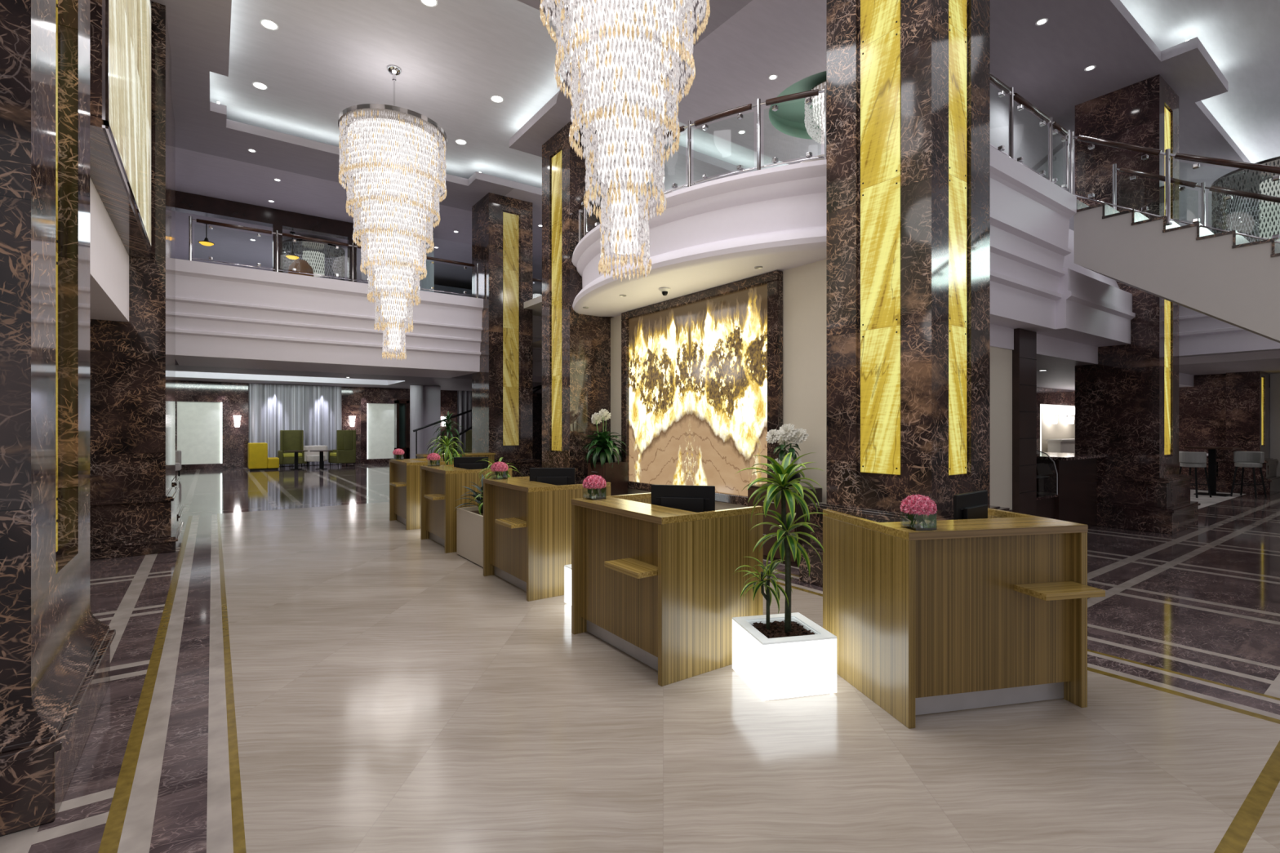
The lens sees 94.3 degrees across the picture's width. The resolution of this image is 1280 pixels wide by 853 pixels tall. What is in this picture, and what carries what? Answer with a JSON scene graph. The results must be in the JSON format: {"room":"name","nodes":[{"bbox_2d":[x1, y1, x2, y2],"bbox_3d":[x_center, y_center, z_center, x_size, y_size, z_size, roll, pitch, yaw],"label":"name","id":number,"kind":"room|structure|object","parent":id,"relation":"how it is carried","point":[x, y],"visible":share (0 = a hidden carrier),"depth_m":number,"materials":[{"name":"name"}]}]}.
{"room":"hotel lobby","nodes":[
{"label":"hotel lobby","id":0,"kind":"room"},
{"bbox_2d":[175,211,374,283],"bbox_3d":[-12.724,-5.170,19.550,8.200,0.001,10.800,0,0,-36],"label":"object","id":1,"kind":"structure","parent":0,"point":[233,246],"depth_m":16.85,"materials":[{"name":"grey paint"}]},
{"bbox_2d":[282,239,345,280],"bbox_3d":[-9.179,-4.655,16.681,1.600,1.030,1.600,0,0,-36],"label":"drum chandelier","id":2,"kind":"object","parent":1,"relation":"hanging from","point":[314,253],"visible":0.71,"depth_m":16.42,"materials":[{"name":"silver metal"}]},
{"bbox_2d":[175,380,542,467],"bbox_3d":[-14.194,-0.050,25.270,22.500,3.400,0.200,0,0,-36],"label":"wall","id":3,"kind":"structure","parent":0,"point":[238,393],"depth_m":26.05,"materials":[{"name":"red stone"}]},
{"bbox_2d":[175,395,230,470],"bbox_3d":[-17.012,0.225,22.938,1.900,2.850,0.270,0,0,-36],"label":"wall panel","id":4,"kind":"object","parent":3,"relation":"attached to","point":[202,422],"visible":0.79,"depth_m":22.97,"materials":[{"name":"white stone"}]},
{"bbox_2d":[360,397,404,463],"bbox_3d":[-11.636,0.185,26.809,1.850,2.930,0.270,0,0,-36],"label":"wall panel","id":5,"kind":"object","parent":3,"relation":"attached to","point":[376,415],"visible":0.71,"depth_m":26.64,"materials":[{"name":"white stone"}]},
{"bbox_2d":[175,360,542,393],"bbox_3d":[-8.512,-1.545,21.659,17.500,0.410,12.300,0,0,-36],"label":"ceiling","id":6,"kind":"structure","parent":0,"point":[462,383],"depth_m":22.31,"materials":[{"name":"grey paint"}]},
{"bbox_2d":[248,383,341,466],"bbox_3d":[-14.313,-0.050,24.752,3.360,3.360,0.130,0,0,-36],"label":"curtain","id":7,"kind":"object","parent":6,"relation":"hanging from","point":[316,411],"visible":0.84,"depth_m":24.68,"materials":[{"name":"white fabric"}]},
{"bbox_2d":[457,391,471,453],"bbox_3d":[-7.863,-0.050,29.398,2.400,3.360,0.129,0,0,-36],"label":"curtain","id":8,"kind":"object","parent":6,"relation":"hanging from","point":[464,397],"visible":0.22,"depth_m":28.89,"materials":[{"name":"grey fabric"}]},
{"bbox_2d":[434,284,533,298],"bbox_3d":[-9.097,-4.310,22.470,17.500,2.480,0.100,0,0,-36],"label":"wall","id":9,"kind":"structure","parent":0,"point":[437,287],"depth_m":23.60,"materials":[{"name":"white paint"}]},
{"bbox_2d":[524,295,542,316],"bbox_3d":[3.197,-2.975,13.271,8.300,0.150,10.600,0,0,-36],"label":"floor","id":10,"kind":"structure","parent":0,"point":[535,304],"depth_m":14.39,"materials":[{"name":"white paint"}]},
{"bbox_2d":[1035,228,1135,346],"bbox_3d":[6.774,-2.215,9.007,2.680,1.750,0.500,0,0,-36],"label":"trim","id":11,"kind":"structure","parent":10,"relation":"attached to","point":[1092,309],"depth_m":8.72,"materials":[{"name":"white paint"}]},
{"bbox_2d":[0,457,1279,852],"bbox_3d":[3.488,1.650,14.835,39.000,0.001,38.000,0,0,-36],"label":"floor","id":12,"kind":"structure","parent":0,"point":[305,671],"depth_m":3.26,"materials":[{"name":"beige stone"}]},
{"bbox_2d":[0,0,115,836],"bbox_3d":[-3.512,-1.950,2.720,1.500,7.200,1.700,0,0,-36],"label":"marble column","id":13,"kind":"structure","parent":12,"relation":"on","point":[55,655],"depth_m":2.62,"materials":[{"name":"brown stone"}]},
{"bbox_2d":[89,0,182,559],"bbox_3d":[-7.351,-1.950,7.892,1.965,7.200,1.670,0,0,-36],"label":"marble column","id":14,"kind":"structure","parent":12,"relation":"on","point":[133,500],"depth_m":7.66,"materials":[{"name":"brown stone"}]},
{"bbox_2d":[171,97,184,521],"bbox_3d":[-8.657,-1.950,10.001,1.490,7.200,1.600,0,0,-36],"label":"marble column","id":15,"kind":"structure","parent":12,"relation":"on","point":[175,480],"depth_m":10.41,"materials":[{"name":"stone"}]},
{"bbox_2d":[248,442,279,471],"bbox_3d":[-14.438,1.140,22.752,0.980,1.020,0.800,0,0,-36],"label":"armchair","id":16,"kind":"object","parent":12,"relation":"on","point":[258,459],"visible":1,"depth_m":22.36,"materials":[{"name":"yellow fabric"}]},
{"bbox_2d":[277,430,306,467],"bbox_3d":[-14.161,0.900,24.147,0.980,1.500,0.780,0,0,-36],"label":"armchair","id":17,"kind":"object","parent":12,"relation":"on","point":[290,440],"visible":0.93,"depth_m":24.22,"materials":[{"name":"green fabric"}]},
{"bbox_2d":[303,445,327,466],"bbox_3d":[-13.358,1.220,24.417,0.880,0.860,0.760,0,0,-36],"label":"armchair","id":18,"kind":"object","parent":12,"relation":"on","point":[309,456],"visible":0.87,"depth_m":24.45,"materials":[{"name":"beige fabric"}]},
{"bbox_2d":[328,430,355,466],"bbox_3d":[-12.387,0.900,24.714,0.980,1.500,0.780,0,0,42],"label":"armchair","id":19,"kind":"object","parent":12,"relation":"on","point":[345,453],"visible":0.98,"depth_m":24.53,"materials":[{"name":"green fabric"}]},
{"bbox_2d":[394,399,408,459],"bbox_3d":[-10.061,0.250,25.041,0.500,2.800,0.400,0,0,-36],"label":"frame","id":20,"kind":"object","parent":12,"relation":"on","point":[401,406],"visible":0.76,"depth_m":25.00,"materials":[{"name":"brown wood"}]},
{"bbox_2d":[389,457,453,529],"bbox_3d":[-3.742,1.114,10.147,1.070,1.072,1.190,0,0,-35],"label":"reception desk","id":21,"kind":"object","parent":12,"relation":"on","point":[404,474],"visible":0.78,"depth_m":9.66,"materials":[{"name":"brown wood"}]},
{"bbox_2d":[409,385,440,458],"bbox_3d":[-9.191,-0.045,25.373,1.260,3.390,0.680,0,0,-36],"label":"column","id":22,"kind":"structure","parent":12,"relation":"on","point":[424,401],"depth_m":25.20,"materials":[{"name":"paint"}]},
{"bbox_2d":[416,452,495,468],"bbox_3d":[-3.944,1.115,12.749,1.540,1.070,0.540,0,0,-36],"label":"wooden back unit","id":23,"kind":"object","parent":12,"relation":"on","point":[491,455],"visible":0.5,"depth_m":12.77,"materials":[{"name":"brown wood"}]},
{"bbox_2d":[420,464,511,553],"bbox_3d":[-2.557,1.114,8.425,1.070,1.072,1.190,0,0,-35],"label":"reception desk","id":24,"kind":"object","parent":12,"relation":"on","point":[441,486],"visible":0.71,"depth_m":7.99,"materials":[{"name":"brown wood"}]},
{"bbox_2d":[420,465,470,474],"bbox_3d":[-2.737,0.600,8.298,0.330,0.045,1.190,0,0,-35],"label":"countertop","id":25,"kind":"structure","parent":24,"relation":"on","point":[449,469],"depth_m":7.92,"materials":[{"name":"brown wood"}]},
{"bbox_2d":[453,457,488,469],"bbox_3d":[-2.424,0.669,8.511,0.480,0.460,0.180,0,0,-11],"label":"computer monitor","id":26,"kind":"object","parent":24,"relation":"on","point":[467,463],"visible":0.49,"depth_m":8.50,"materials":[{"name":"black plastic"}]},
{"bbox_2d":[457,506,483,567],"bbox_3d":[-1.851,1.350,7.318,0.450,0.600,1.120,0,0,-36],"label":"planter","id":27,"kind":"object","parent":12,"relation":"on","point":[469,521],"visible":0.27,"depth_m":7.25,"materials":[{"name":"beige laminate"}]},
{"bbox_2d":[413,384,542,458],"bbox_3d":[-5.082,-0.140,20.494,5.129,3.580,0.870,0,0,-36],"label":"handrail","id":28,"kind":"object","parent":12,"relation":"on","point":[539,387],"visible":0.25,"depth_m":19.60,"materials":[{"name":"black metal"}]},
{"bbox_2d":[471,192,540,477],"bbox_3d":[-3.452,-1.950,14.847,1.580,7.200,1.580,0,0,-36],"label":"marble column","id":29,"kind":"structure","parent":12,"relation":"on","point":[502,225],"depth_m":14.41,"materials":[{"name":"brown stone"}]},
{"bbox_2d":[482,476,610,601],"bbox_3d":[-1.080,1.114,6.297,1.070,1.072,1.190,0,0,-35],"label":"reception desk","id":30,"kind":"object","parent":12,"relation":"on","point":[527,523],"visible":0.78,"depth_m":5.82,"materials":[{"name":"brown wood"}]},
{"bbox_2d":[495,517,526,528],"bbox_3d":[-1.229,0.938,5.770,0.220,0.035,0.400,0,0,-35],"label":"shelf","id":31,"kind":"object","parent":30,"relation":"attached to","point":[513,522],"depth_m":5.71,"materials":[{"name":"brown wood"}]},
{"bbox_2d":[483,477,559,492],"bbox_3d":[-1.260,0.600,6.170,0.330,0.045,1.190,0,0,-35],"label":"countertop","id":32,"kind":"structure","parent":30,"relation":"on","point":[533,486],"depth_m":5.91,"materials":[{"name":"brown wood"}]},
{"bbox_2d":[529,467,575,485],"bbox_3d":[-0.929,0.669,6.275,0.480,0.460,0.180,0,0,-2],"label":"computer monitor","id":33,"kind":"object","parent":30,"relation":"on","point":[553,476],"visible":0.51,"depth_m":6.28,"materials":[{"name":"black plastic"}]},
{"bbox_2d":[564,564,571,605],"bbox_3d":[-0.364,1.472,5.468,0.490,0.356,0.490,0,0,-35],"label":"planter","id":34,"kind":"object","parent":12,"relation":"on","point":[567,568],"visible":0.02,"depth_m":5.47,"materials":[{"name":"white plastic"}]},
{"bbox_2d":[541,121,613,484],"bbox_3d":[-1.147,-1.950,11.577,1.580,7.200,1.580,0,0,-36],"label":"marble column","id":35,"kind":"structure","parent":12,"relation":"on","point":[576,347],"depth_m":11.11,"materials":[{"name":"brown stone"}]},
{"bbox_2d":[587,461,627,495],"bbox_3d":[-0.598,1.140,10.642,0.531,1.020,0.570,0,0,-36],"label":"planter","id":36,"kind":"object","parent":12,"relation":"on","point":[616,474],"visible":0.41,"depth_m":10.44,"materials":[{"name":"brown wood"}]},
{"bbox_2d":[578,408,628,469],"bbox_3d":[-0.652,0.247,10.536,0.836,1.133,0.808,0,0,-36],"label":"flowering plant","id":37,"kind":"object","parent":36,"relation":"on","point":[606,453],"visible":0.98,"depth_m":10.48,"materials":[{"name":"green plant"}]},
{"bbox_2d":[571,492,763,686],"bbox_3d":[0.110,1.114,4.468,1.070,1.072,1.190,0,0,-35],"label":"reception desk","id":38,"kind":"object","parent":12,"relation":"on","point":[660,585],"visible":0.88,"depth_m":4.07,"materials":[{"name":"brown wood"}]},
{"bbox_2d":[582,474,606,500],"bbox_3d":[-0.364,0.480,4.741,0.192,0.194,0.193,0,0,-6],"label":"flower vase","id":39,"kind":"object","parent":38,"relation":"on","point":[597,482],"visible":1,"depth_m":4.71,"materials":[{"name":"pink plant"}]},
{"bbox_2d":[604,557,657,578],"bbox_3d":[-0.039,0.938,3.941,0.220,0.035,0.400,0,0,-35],"label":"shelf","id":40,"kind":"object","parent":38,"relation":"attached to","point":[636,567],"depth_m":3.91,"materials":[{"name":"brown wood"}]},
{"bbox_2d":[571,496,701,524],"bbox_3d":[-0.070,0.600,4.341,0.330,0.045,1.190,0,0,-35],"label":"countertop","id":41,"kind":"structure","parent":38,"relation":"on","point":[668,515],"depth_m":4.11,"materials":[{"name":"brown wood"}]},
{"bbox_2d":[651,484,715,512],"bbox_3d":[0.316,0.669,4.417,0.480,0.460,0.180,0,0,12],"label":"computer monitor","id":42,"kind":"object","parent":38,"relation":"on","point":[697,499],"visible":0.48,"depth_m":4.40,"materials":[{"name":"black plastic"}]},
{"bbox_2d":[732,612,836,701],"bbox_3d":[0.918,1.472,3.835,0.490,0.356,0.490,0,0,-13],"label":"planter","id":43,"kind":"object","parent":12,"relation":"on","point":[775,664],"visible":0.89,"depth_m":3.63,"materials":[{"name":"white plastic"}]},
{"bbox_2d":[734,452,825,632],"bbox_3d":[0.903,0.745,3.813,0.598,1.161,0.548,0,0,-5],"label":"dracaena","id":44,"kind":"object","parent":43,"relation":"on","point":[784,472],"visible":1,"depth_m":3.81,"materials":[{"name":"green plant"}]},
{"bbox_2d":[747,484,822,567],"bbox_3d":[1.782,1.200,7.390,0.531,0.900,0.770,0,0,-36],"label":"plant","id":45,"kind":"object","parent":12,"relation":"on","point":[769,544],"visible":0.3,"depth_m":7.18,"materials":[{"name":"green plant"}]},
{"bbox_2d":[765,423,808,488],"bbox_3d":[1.775,0.356,7.194,0.439,0.787,0.344,0,0,-17],"label":"orchid arrangement","id":46,"kind":"object","parent":45,"relation":"on","point":[780,435],"visible":0.66,"depth_m":7.16,"materials":[{"name":"white plant"}]},
{"bbox_2d":[799,0,1012,586],"bbox_3d":[2.763,-1.950,6.149,1.580,7.200,1.580,0,0,-36],"label":"marble column","id":47,"kind":"structure","parent":12,"relation":"on","point":[908,81],"depth_m":5.77,"materials":[{"name":"brown stone"}]},
{"bbox_2d":[822,507,1105,728],"bbox_3d":[1.967,1.114,3.737,1.190,1.072,1.070,0,0,-12],"label":"reception desk","id":48,"kind":"object","parent":12,"relation":"on","point":[960,614],"visible":0.86,"depth_m":3.45,"materials":[{"name":"brown wood"}]},
{"bbox_2d":[900,494,937,530],"bbox_3d":[1.577,0.480,3.362,0.193,0.194,0.192,0,0,6],"label":"flower vase","id":49,"kind":"object","parent":48,"relation":"on","point":[926,516],"visible":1,"depth_m":3.33,"materials":[{"name":"clear glass"}]},
{"bbox_2d":[953,489,987,519],"bbox_3d":[2.218,0.669,3.939,0.480,0.460,0.180,0,0,-39],"label":"computer monitor","id":50,"kind":"object","parent":48,"relation":"on","point":[970,505],"visible":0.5,"depth_m":3.89,"materials":[{"name":"black plastic"}]},
{"bbox_2d":[872,516,1085,540],"bbox_3d":[2.014,0.600,3.522,1.190,0.045,0.330,0,0,-12],"label":"countertop","id":51,"kind":"structure","parent":48,"relation":"on","point":[895,529],"depth_m":3.50,"materials":[{"name":"brown wood"}]},
{"bbox_2d":[1013,580,1105,600],"bbox_3d":[2.394,0.938,3.394,0.400,0.035,0.220,0,0,-12],"label":"shelf","id":52,"kind":"object","parent":48,"relation":"attached to","point":[1046,590],"depth_m":3.36,"materials":[{"name":"brown wood"}]},
{"bbox_2d":[1012,328,1036,515],"bbox_3d":[5.334,0.158,8.293,0.560,2.985,0.175,0,0,-36],"label":"column","id":53,"kind":"structure","parent":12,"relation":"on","point":[1024,352],"depth_m":8.15,"materials":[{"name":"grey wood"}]},
{"bbox_2d":[1036,452,1107,528],"bbox_3d":[6.418,1.052,9.441,2.450,1.195,0.980,0,0,-36],"label":"bar counter","id":54,"kind":"object","parent":12,"relation":"on","point":[1076,500],"depth_m":9.15,"materials":[{"name":"brown wood"}]},
{"bbox_2d":[1075,74,1200,534],"bbox_3d":[8.299,-1.950,10.123,1.550,7.200,1.580,0,0,-36],"label":"marble column","id":55,"kind":"structure","parent":12,"relation":"on","point":[1126,403],"depth_m":9.67,"materials":[{"name":"brown stone"}]},
{"bbox_2d":[1074,199,1279,342],"bbox_3d":[8.393,-0.705,6.057,1.830,4.709,6.140,0,0,-36],"label":"staircase","id":56,"kind":"structure","parent":12,"relation":"on","point":[1225,277],"depth_m":7.11,"materials":[{"name":"white paint"}]},
{"bbox_2d":[1070,131,1279,243],"bbox_3d":[7.206,-2.257,6.250,0.090,3.508,4.610,0,0,-36],"label":"glass railing","id":57,"kind":"object","parent":56,"relation":"on","point":[1260,167],"visible":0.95,"depth_m":7.25,"materials":[{"name":"silver metal"}]},
{"bbox_2d":[1112,163,1279,226],"bbox_3d":[8.578,-2.257,7.237,0.090,3.508,4.610,0,0,-36],"label":"glass railing","id":58,"kind":"object","parent":56,"relation":"on","point":[1189,184],"visible":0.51,"depth_m":8.27,"materials":[{"name":"clear glass"}]},
{"bbox_2d":[1178,451,1211,497],"bbox_3d":[12.995,1.121,13.945,0.488,1.062,0.518,0,0,-15],"label":"bar stool","id":59,"kind":"object","parent":12,"relation":"on","point":[1187,459],"visible":0.94,"depth_m":13.78,"materials":[{"name":"grey fabric"}]},
{"bbox_2d":[1184,446,1240,496],"bbox_3d":[13.830,1.075,14.335,0.840,1.150,0.840,0,0,-36],"label":"bar table","id":60,"kind":"object","parent":12,"relation":"on","point":[1211,450],"visible":0.96,"depth_m":14.29,"materials":[{"name":"black metal"}]},
{"bbox_2d":[1216,371,1279,495],"bbox_3d":[15.373,0.150,15.015,1.550,3.000,1.050,0,0,-36],"label":"marble column","id":61,"kind":"structure","parent":12,"relation":"on","point":[1246,393],"depth_m":14.69,"materials":[{"name":"brown stone"}]},
{"bbox_2d":[1230,451,1266,498],"bbox_3d":[14.267,1.121,13.909,0.488,1.062,0.519,0,0,-23],"label":"bar stool","id":62,"kind":"object","parent":12,"relation":"on","point":[1253,460],"visible":1,"depth_m":13.95,"materials":[{"name":"grey fabric"}]},
{"bbox_3d":[-3.046,1.472,9.329,0.490,0.356,0.490,0,0,-35],"label":"planter","id":63,"kind":"object","parent":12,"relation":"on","visible":0},
{"bbox_2d":[425,435,466,465],"bbox_3d":[-2.997,0.750,9.325,0.665,1.203,0.635,0,0,28],"label":"dracaena","id":64,"kind":"object","parent":63,"relation":"on","point":[447,451],"visible":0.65,"depth_m":9.31,"materials":[{"name":"green plant"}]},
{"bbox_3d":[-3.637,1.250,11.245,0.340,0.800,0.340,0,0,-36],"label":"plant pot","id":65,"kind":"object","parent":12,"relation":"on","visible":0},
{"bbox_2d":[426,411,468,461],"bbox_3d":[-3.666,0.309,11.231,0.769,1.207,0.620,0,0,-8],"label":"leafy plant","id":66,"kind":"object","parent":65,"relation":"in","point":[448,424],"visible":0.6,"depth_m":11.21,"materials":[{"name":"green plant"}]},
{"bbox_2d":[151,0,1259,257],"bbox_3d":[6.790,-5.630,10.251,39.000,0.160,26.700,0,0,-36],"label":"ceiling","id":67,"kind":"structure","parent":0,"point":[742,43],"depth_m":9.88,"materials":[{"name":"grey paint"}]},
{"bbox_2d":[175,190,365,242],"bbox_3d":[-9.539,-5.350,15.127,8.200,0.400,0.300,0,0,-36],"label":"trim","id":68,"kind":"structure","parent":67,"relation":"attached to","point":[186,202],"depth_m":14.94,"materials":[{"name":"brown wood"}]},
{"bbox_2d":[768,110,822,139],"bbox_3d":[3.430,-5.740,10.296,2.640,0.380,2.640,0,0,-36],"label":"trim","id":69,"kind":"structure","parent":67,"relation":"attached to","point":[798,130],"depth_m":11.39,"materials":[{"name":"green paint"}]},
{"bbox_2d":[610,258,826,510],"bbox_3d":[1.147,-0.210,9.145,0.250,3.720,5.700,0,0,-36],"label":"wall","id":70,"kind":"structure","parent":0,"point":[804,286],"depth_m":7.61,"materials":[{"name":"beige paint"}]},
{"bbox_2d":[571,159,826,316],"bbox_3d":[0.823,-2.580,9.067,2.473,1.020,5.808,0,0,-36],"label":"balcony","id":71,"kind":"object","parent":70,"relation":"attached to","point":[713,233],"depth_m":7.55,"materials":[{"name":"white paint"}]},
{"bbox_2d":[578,84,826,241],"bbox_3d":[0.271,-3.541,8.623,0.818,0.900,5.127,0,0,-41],"label":"glass railing","id":72,"kind":"object","parent":71,"relation":"on","point":[812,92],"visible":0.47,"depth_m":7.32,"materials":[{"name":"silver metal"}]},
{"bbox_2d":[621,270,782,506],"bbox_3d":[0.779,-0.477,9.347,0.109,3.175,3.700,0,0,-36],"label":"panel","id":73,"kind":"object","parent":70,"relation":"attached to","point":[702,371],"visible":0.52,"depth_m":9.03,"materials":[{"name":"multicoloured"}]},
{"bbox_2d":[209,0,1279,297],"bbox_3d":[3.488,-5.950,14.835,39.000,0.001,38.000,0,0,-36],"label":"ceiling","id":74,"kind":"structure","parent":0,"point":[324,58],"depth_m":9.89,"materials":[{"name":"paint"}]},
{"bbox_2d":[337,64,447,360],"bbox_3d":[-4.090,-3.532,9.871,1.670,4.836,1.670,0,0,-36],"label":"crystal chandelier","id":75,"kind":"object","parent":74,"relation":"hanging from","point":[391,155],"visible":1,"depth_m":9.45,"materials":[{"name":"clear glass"}]},
{"bbox_2d":[539,0,710,281],"bbox_3d":[-0.111,-3.532,4.381,1.670,4.836,1.670,0,0,31],"label":"crystal chandelier","id":76,"kind":"object","parent":74,"relation":"hanging from","point":[625,51],"visible":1,"depth_m":4.16,"materials":[{"name":"clear glass"}]},
{"bbox_2d":[1211,155,1279,242],"bbox_3d":[12.203,-4.630,11.204,2.040,2.640,2.040,0,0,-36],"label":"screen","id":77,"kind":"object","parent":74,"relation":"hanging from","point":[1243,180],"visible":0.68,"depth_m":11.22,"materials":[{"name":"silver metal"}]},
{"bbox_2d":[768,71,826,123],"bbox_3d":[3.430,-5.933,10.296,2.640,0.005,2.640,0,0,-36],"label":"ceiling","id":78,"kind":"structure","parent":0,"point":[793,110],"depth_m":10.88,"materials":[{"name":"green paint"}]},
{"bbox_2d":[804,79,826,144],"bbox_3d":[3.429,-5.435,10.296,1.113,0.990,1.112,0,0,-18],"label":"chandelier","id":79,"kind":"object","parent":78,"relation":"hanging from","point":[818,101],"visible":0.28,"depth_m":10.19,"materials":[{"name":"clear glass"}]},
{"bbox_2d":[990,346,1012,510],"bbox_3d":[4.040,0.155,7.481,2.500,2.990,0.180,0,0,-36],"label":"wall","id":80,"kind":"structure","parent":0,"point":[1001,359],"depth_m":7.95,"materials":[{"name":"beige paint"}]},
{"bbox_2d":[990,145,1076,331],"bbox_3d":[4.479,-2.215,7.317,3.020,1.750,0.560,0,0,-36],"label":"balcony","id":81,"kind":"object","parent":80,"relation":"attached to","point":[1030,215],"depth_m":7.38,"materials":[{"name":"white paint"}]},
{"bbox_2d":[990,73,1070,192],"bbox_3d":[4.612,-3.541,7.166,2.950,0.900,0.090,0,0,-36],"label":"glass railing","id":82,"kind":"object","parent":81,"relation":"on","point":[1004,89],"visible":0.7,"depth_m":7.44,"materials":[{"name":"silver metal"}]},
{"bbox_2d":[990,323,1193,386],"bbox_3d":[12.397,-1.350,13.921,23.607,0.600,0.529,0,0,-38],"label":"trim","id":83,"kind":"structure","parent":80,"relation":"attached to","point":[1001,336],"depth_m":9.00,"materials":[{"name":"white paint"}]},
{"bbox_2d":[1036,386,1075,452],"bbox_3d":[14.140,0.300,18.440,15.500,2.700,0.200,0,0,-36],"label":"wall","id":84,"kind":"structure","parent":0,"point":[1048,396],"depth_m":16.23,"materials":[{"name":"red stone"}]},
{"bbox_2d":[1041,408,1075,452],"bbox_3d":[13.012,0.525,17.782,6.100,2.250,0.150,0,0,-36],"label":"wall","id":85,"kind":"structure","parent":0,"point":[1060,430],"depth_m":16.80,"materials":[{"name":"beige paint"}]},
{"bbox_2d":[1011,349,1190,390],"bbox_3d":[11.830,-1.050,16.598,21.400,0.001,5.890,0,0,-36],"label":"ceiling","id":86,"kind":"structure","parent":0,"point":[1060,374],"depth_m":11.56,"materials":[{"name":"grey paint"}]},
{"bbox_2d":[1178,373,1226,475],"bbox_3d":[14.130,0.150,16.400,0.200,3.000,3.100,0,0,-36],"label":"wall","id":87,"kind":"structure","parent":0,"point":[1202,406],"depth_m":15.46,"materials":[{"name":"red stone"}]},
{"bbox_2d":[1178,455,1208,490],"bbox_3d":[13.953,1.200,16.346,0.150,0.900,2.780,0,0,-36],"label":"trim","id":88,"kind":"structure","parent":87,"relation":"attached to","point":[1201,475],"depth_m":15.42,"materials":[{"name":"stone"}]},
{"bbox_2d":[1178,348,1279,387],"bbox_3d":[19.661,-1.350,11.202,15.000,0.001,13.200,0,0,-36],"label":"ceiling","id":89,"kind":"structure","parent":0,"point":[1272,366],"depth_m":13.44,"materials":[{"name":"grey paint"}]},
{"bbox_2d":[1178,304,1279,364],"bbox_3d":[14.328,-2.215,7.484,2.000,1.750,13.400,0,0,-36],"label":"trim","id":90,"kind":"structure","parent":89,"relation":"attached to","point":[1199,333],"depth_m":11.19,"materials":[{"name":"white paint"}]},
{"bbox_2d":[1270,373,1279,475],"bbox_3d":[19.716,0.150,10.440,0.200,3.000,11.900,0,0,-36],"label":"wall","id":91,"kind":"structure","parent":0,"point":[1274,378],"depth_m":15.13,"materials":[{"name":"brown paint"}]},
{"bbox_3d":[-8.512,-2.985,21.659,17.500,0.170,12.300,0,0,-36],"label":"floor","id":92,"kind":"structure","parent":0,"visible":0},
{"bbox_2d":[272,224,282,272],"bbox_3d":[-9.319,-4.110,15.249,0.200,2.080,0.200,0,0,-36],"label":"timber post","id":93,"kind":"object","parent":92,"relation":"on","point":[275,227],"visible":0.5,"depth_m":15.18,"materials":[{"name":"metal"}]},
{"bbox_2d":[288,259,313,276],"bbox_3d":[-8.281,-3.570,14.493,0.600,1.000,0.600,0,0,-36],"label":"seat","id":94,"kind":"object","parent":92,"relation":"on","point":[301,265],"visible":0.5,"depth_m":14.30,"materials":[{"name":"orange leather"}]},
{"bbox_2d":[175,258,483,377],"bbox_3d":[-6.939,-2.215,13.673,5.920,1.750,2.600,0,0,-36],"label":"fascia","id":95,"kind":"structure","parent":92,"relation":"attached to","point":[227,316],"depth_m":12.34,"materials":[{"name":"white paint"}]},
{"bbox_2d":[188,215,478,297],"bbox_3d":[-6.194,-3.521,12.767,5.640,0.860,0.090,0,0,-36],"label":"glass railing","id":96,"kind":"object","parent":95,"relation":"on","point":[198,220],"visible":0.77,"depth_m":12.08,"materials":[{"name":"silver metal"}]},
{"bbox_2d":[347,237,356,282],"bbox_3d":[-7.899,-4.110,16.272,0.200,2.080,0.200,0,0,-36],"label":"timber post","id":97,"kind":"object","parent":92,"relation":"on","point":[350,241],"visible":0.43,"depth_m":16.17,"materials":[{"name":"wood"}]},
{"bbox_2d":[420,232,434,292],"bbox_3d":[-6.192,-4.310,16.983,0.560,2.480,0.560,0,0,-36],"label":"column","id":98,"kind":"structure","parent":92,"relation":"on","point":[426,283],"depth_m":16.81,"materials":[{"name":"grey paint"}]},
{"bbox_2d":[532,315,542,382],"bbox_3d":[-0.445,-2.215,18.534,8.060,1.750,2.200,0,0,-36],"label":"trim","id":99,"kind":"structure","parent":92,"relation":"attached to","point":[536,320],"depth_m":15.74,"materials":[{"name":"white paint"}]},
{"bbox_3d":[-7.580,-4.000,6.248,0.200,3.100,9.000,0,0,-36],"label":"wall","id":100,"kind":"structure","parent":0,"visible":0},
{"bbox_2d":[89,177,128,321],"bbox_3d":[-5.886,-1.895,4.973,2.000,1.110,5.150,0,0,-36],"label":"trim","id":101,"kind":"structure","parent":100,"relation":"attached to","point":[108,256],"depth_m":6.17,"materials":[{"name":"white paint"}]},
{"bbox_2d":[89,0,151,258],"bbox_3d":[-5.330,-3.855,5.878,0.520,3.350,4.170,0,0,-36],"label":"wall panel","id":102,"kind":"object","parent":100,"relation":"attached to","point":[120,30],"visible":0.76,"depth_m":5.52,"materials":[{"name":"stone"}]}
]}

